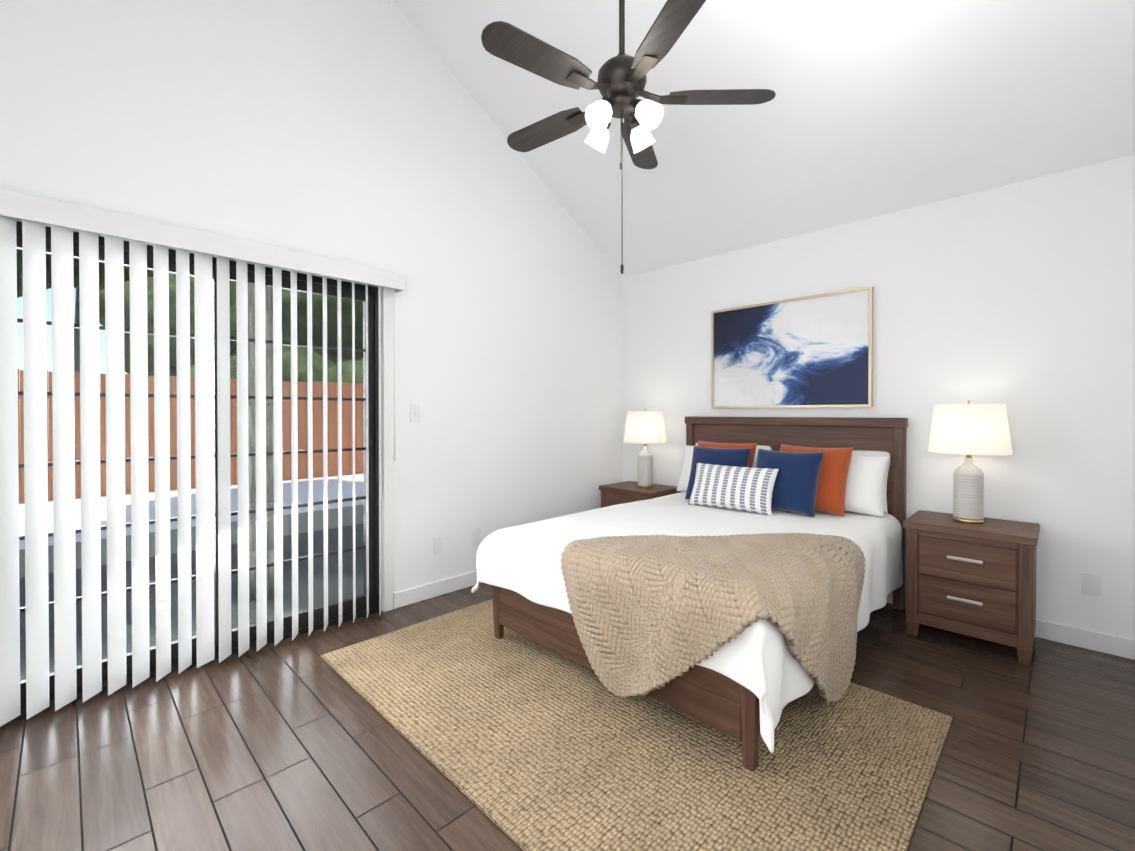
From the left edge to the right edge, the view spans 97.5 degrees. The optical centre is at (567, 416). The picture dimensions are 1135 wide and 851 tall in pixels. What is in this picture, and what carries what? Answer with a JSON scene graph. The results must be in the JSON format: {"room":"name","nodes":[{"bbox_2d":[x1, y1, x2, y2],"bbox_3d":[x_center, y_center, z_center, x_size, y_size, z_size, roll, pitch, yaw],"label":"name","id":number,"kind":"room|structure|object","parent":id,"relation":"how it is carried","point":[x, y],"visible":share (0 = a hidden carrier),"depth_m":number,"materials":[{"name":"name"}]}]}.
{"room":"bedroom","nodes":[
{"label":"bedroom","id":0,"kind":"room"},
{"bbox_2d":[0,0,621,610],"bbox_3d":[-1.185,-1.430,3.172,0.140,5.304,4.740,0,1,45],"label":"wall","id":1,"kind":"structure","parent":0,"point":[364,132],"depth_m":3.15,"materials":[{"name":"white paint"}]},
{"bbox_2d":[0,189,404,292],"bbox_3d":[-1.693,-0.826,2.459,0.113,0.097,1.845,0,1,45],"label":"valance","id":2,"kind":"object","parent":1,"relation":"attached to","point":[38,209],"visible":0.97,"depth_m":2.29,"materials":[{"name":"white"}]},
{"bbox_2d":[0,215,394,726],"bbox_3d":[-1.679,0.176,2.479,0.079,2.047,1.705,0,1,45],"label":"window blind slats","id":3,"kind":"object","parent":2,"relation":"hanging from","point":[35,453],"visible":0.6,"depth_m":2.22,"materials":[{"name":"plastic"}]},
{"bbox_2d":[14,218,392,718],"bbox_3d":[-1.779,0.182,2.555,0.131,2.090,1.790,0,1,45],"label":"door frame","id":4,"kind":"structure","parent":1,"relation":"in","point":[373,432],"depth_m":2.88,"materials":[{"name":"brown metal"}]},
{"bbox_2d":[410,404,419,421],"bbox_3d":[-0.998,-0.026,3.265,0.012,0.115,0.070,0,1,45],"label":"switch plate","id":5,"kind":"object","parent":1,"relation":"attached to","point":[414,412],"visible":1,"depth_m":3.26,"materials":[{"name":"white plastic"}]},
{"bbox_2d":[432,536,441,554],"bbox_3d":[-0.886,0.878,3.387,0.008,0.115,0.070,0,1,45],"label":"electrical outlet","id":6,"kind":"object","parent":1,"relation":"attached to","point":[436,545],"visible":1,"depth_m":3.38,"materials":[{"name":"white plastic"}]},
{"bbox_2d":[393,571,482,608],"bbox_3d":[-0.299,1.166,3.980,0.014,0.100,2.295,0,1,45],"label":"baseboard","id":7,"kind":"structure","parent":1,"relation":"attached to","point":[427,591],"depth_m":3.36,"materials":[{"name":"white wood"}]},
{"bbox_2d":[472,529,480,545],"bbox_3d":[-0.661,0.876,3.614,0.008,0.115,0.070,0,1,45],"label":"electrical outlet","id":8,"kind":"object","parent":1,"relation":"attached to","point":[476,536],"visible":0.94,"depth_m":3.61,"materials":[{"name":"white plastic"}]},
{"bbox_2d":[0,583,1134,850],"bbox_3d":[0.122,1.292,1.999,3.680,0.120,4.880,0,1,45],"label":"floor","id":9,"kind":"structure","parent":0,"point":[298,743],"depth_m":1.79,"materials":[{"name":"brown wood"}]},
{"bbox_2d":[321,599,952,850],"bbox_3d":[0.153,1.223,2.278,2.370,0.012,1.620,0,1,45],"label":"rug","id":10,"kind":"object","parent":9,"relation":"on","point":[523,743],"visible":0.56,"depth_m":1.80,"materials":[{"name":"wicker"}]},
{"bbox_2d":[599,481,681,507],"bbox_3d":[0.630,0.912,4.352,0.574,0.603,0.465,0,1,45],"label":"nightstand","id":11,"kind":"object","parent":9,"relation":"on","point":[621,492],"visible":0.15,"depth_m":4.24,"materials":[{"name":"brown wood"}]},
{"bbox_2d":[624,409,666,486],"bbox_3d":[0.678,0.269,4.346,0.370,0.680,0.370,0,1,45],"label":"lamp","id":12,"kind":"object","parent":11,"relation":"on","point":[645,427],"visible":1,"depth_m":4.22,"materials":[{"name":"white fabric"}]},
{"bbox_2d":[471,417,907,771],"bbox_3d":[0.839,0.617,2.933,1.676,1.215,2.249,0,1,45],"label":"bed","id":13,"kind":"object","parent":9,"relation":"on","point":[747,581],"visible":1,"depth_m":2.26,"materials":[{"name":"white fabric"}]},
{"bbox_2d":[560,532,865,704],"bbox_3d":[0.690,0.883,2.311,1.013,0.631,1.152,0,1,45],"label":"blanket","id":14,"kind":"object","parent":13,"relation":"on","point":[669,618],"depth_m":1.93,"materials":[{"name":"beige fabric"}]},
{"bbox_2d":[773,450,890,517],"bbox_3d":[1.721,0.424,3.282,0.700,0.410,0.182,0,-21,45],"label":"pillow","id":15,"kind":"object","parent":13,"relation":"on","point":[867,473],"depth_m":3.08,"materials":[{"name":"white"}]},
{"bbox_2d":[903,510,1039,665],"bbox_3d":[2.236,0.907,2.765,0.549,0.638,0.465,0,1,45],"label":"nightstand","id":16,"kind":"object","parent":9,"relation":"on","point":[974,580],"visible":1,"depth_m":2.61,"materials":[{"name":"brown wood"}]},
{"bbox_2d":[928,400,1012,523],"bbox_3d":[2.250,0.246,2.792,0.370,0.680,0.370,0,1,45],"label":"lamp","id":17,"kind":"object","parent":16,"relation":"on","point":[968,430],"visible":1,"depth_m":2.71,"materials":[{"name":"white fabric"}]},
{"bbox_2d":[393,0,1134,277],"bbox_3d":[0.122,-2.686,1.968,3.680,2.893,4.880,0,1,45],"label":"ceiling","id":18,"kind":"structure","parent":0,"point":[873,108],"depth_m":2.85,"materials":[{"name":"white paint"}]},
{"bbox_2d":[481,0,775,273],"bbox_3d":[0.200,-1.559,2.216,1.272,1.858,1.278,0,1,45],"label":"ceiling fan","id":19,"kind":"object","parent":18,"relation":"hanging from","point":[620,84],"visible":1,"depth_m":2.13,"materials":[{"name":"brown metal"}]},
{"bbox_2d":[622,154,1134,639],"bbox_3d":[1.789,-0.106,3.674,3.680,2.650,0.140,0,1,45],"label":"wall","id":20,"kind":"structure","parent":0,"point":[1018,299],"depth_m":2.88,"materials":[{"name":"white paint"}]},
{"bbox_2d":[711,286,873,407],"bbox_3d":[1.613,-0.467,3.714,1.160,0.800,0.039,0,1,45],"label":"framed art","id":21,"kind":"object","parent":20,"relation":"attached to","point":[812,351],"visible":0.98,"depth_m":3.64,"materials":[{"name":"beige"}]},
{"bbox_2d":[887,591,1134,659],"bbox_3d":[1.719,1.169,3.641,3.360,0.100,0.018,0,1,45],"label":"baseboard","id":22,"kind":"structure","parent":20,"relation":"attached to","point":[1093,640],"depth_m":2.63,"materials":[{"name":"white"}]},
{"bbox_2d":[1082,572,1100,596],"bbox_3d":[2.757,0.884,2.620,0.070,0.115,0.006,0,1,45],"label":"electrical outlet","id":23,"kind":"object","parent":20,"relation":"attached to","point":[1091,584],"visible":1,"depth_m":2.62,"materials":[{"name":"white plastic"}]},
{"label":"outside","id":24,"kind":"structure","parent":0,"visible":0},
{"bbox_2d":[19,441,362,503],"bbox_3d":[-12.732,1.197,17.941,22.700,0.100,50.000,0,1,45],"label":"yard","id":25,"kind":"structure","parent":24,"point":[125,480],"depth_m":9.46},
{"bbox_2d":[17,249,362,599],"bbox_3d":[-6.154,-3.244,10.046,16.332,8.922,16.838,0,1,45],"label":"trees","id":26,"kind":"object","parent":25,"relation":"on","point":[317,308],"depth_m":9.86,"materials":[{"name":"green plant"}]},
{"bbox_2d":[18,369,362,502],"bbox_3d":[-5.846,0.259,9.097,0.080,1.915,15.114,0,1,45],"label":"fence","id":27,"kind":"object","parent":25,"relation":"on","point":[302,418],"depth_m":8.92,"materials":[{"name":"brown wood"}]},
{"bbox_2d":[19,523,363,680],"bbox_3d":[-1.868,1.283,4.388,2.510,0.100,20.000,0,1,45],"label":"patio","id":28,"kind":"structure","parent":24,"point":[347,581],"depth_m":3.59,"materials":[{"name":"grey concrete"}]},
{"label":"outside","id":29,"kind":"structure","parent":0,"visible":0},
{"bbox_2d":[19,474,363,549],"bbox_3d":[-4.858,1.275,7.345,3.400,0.110,20.000,0,1,45],"label":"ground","id":30,"kind":"structure","parent":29,"point":[359,490],"depth_m":7.00,"materials":[{"name":"white concrete"}]},
{"bbox_2d":[19,504,363,577],"bbox_3d":[-3.205,1.290,5.710,1.250,0.105,20.000,0,1,45],"label":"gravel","id":31,"kind":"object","parent":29,"point":[287,526],"depth_m":5.33,"materials":[{"name":"grey gravel"}]}
]}

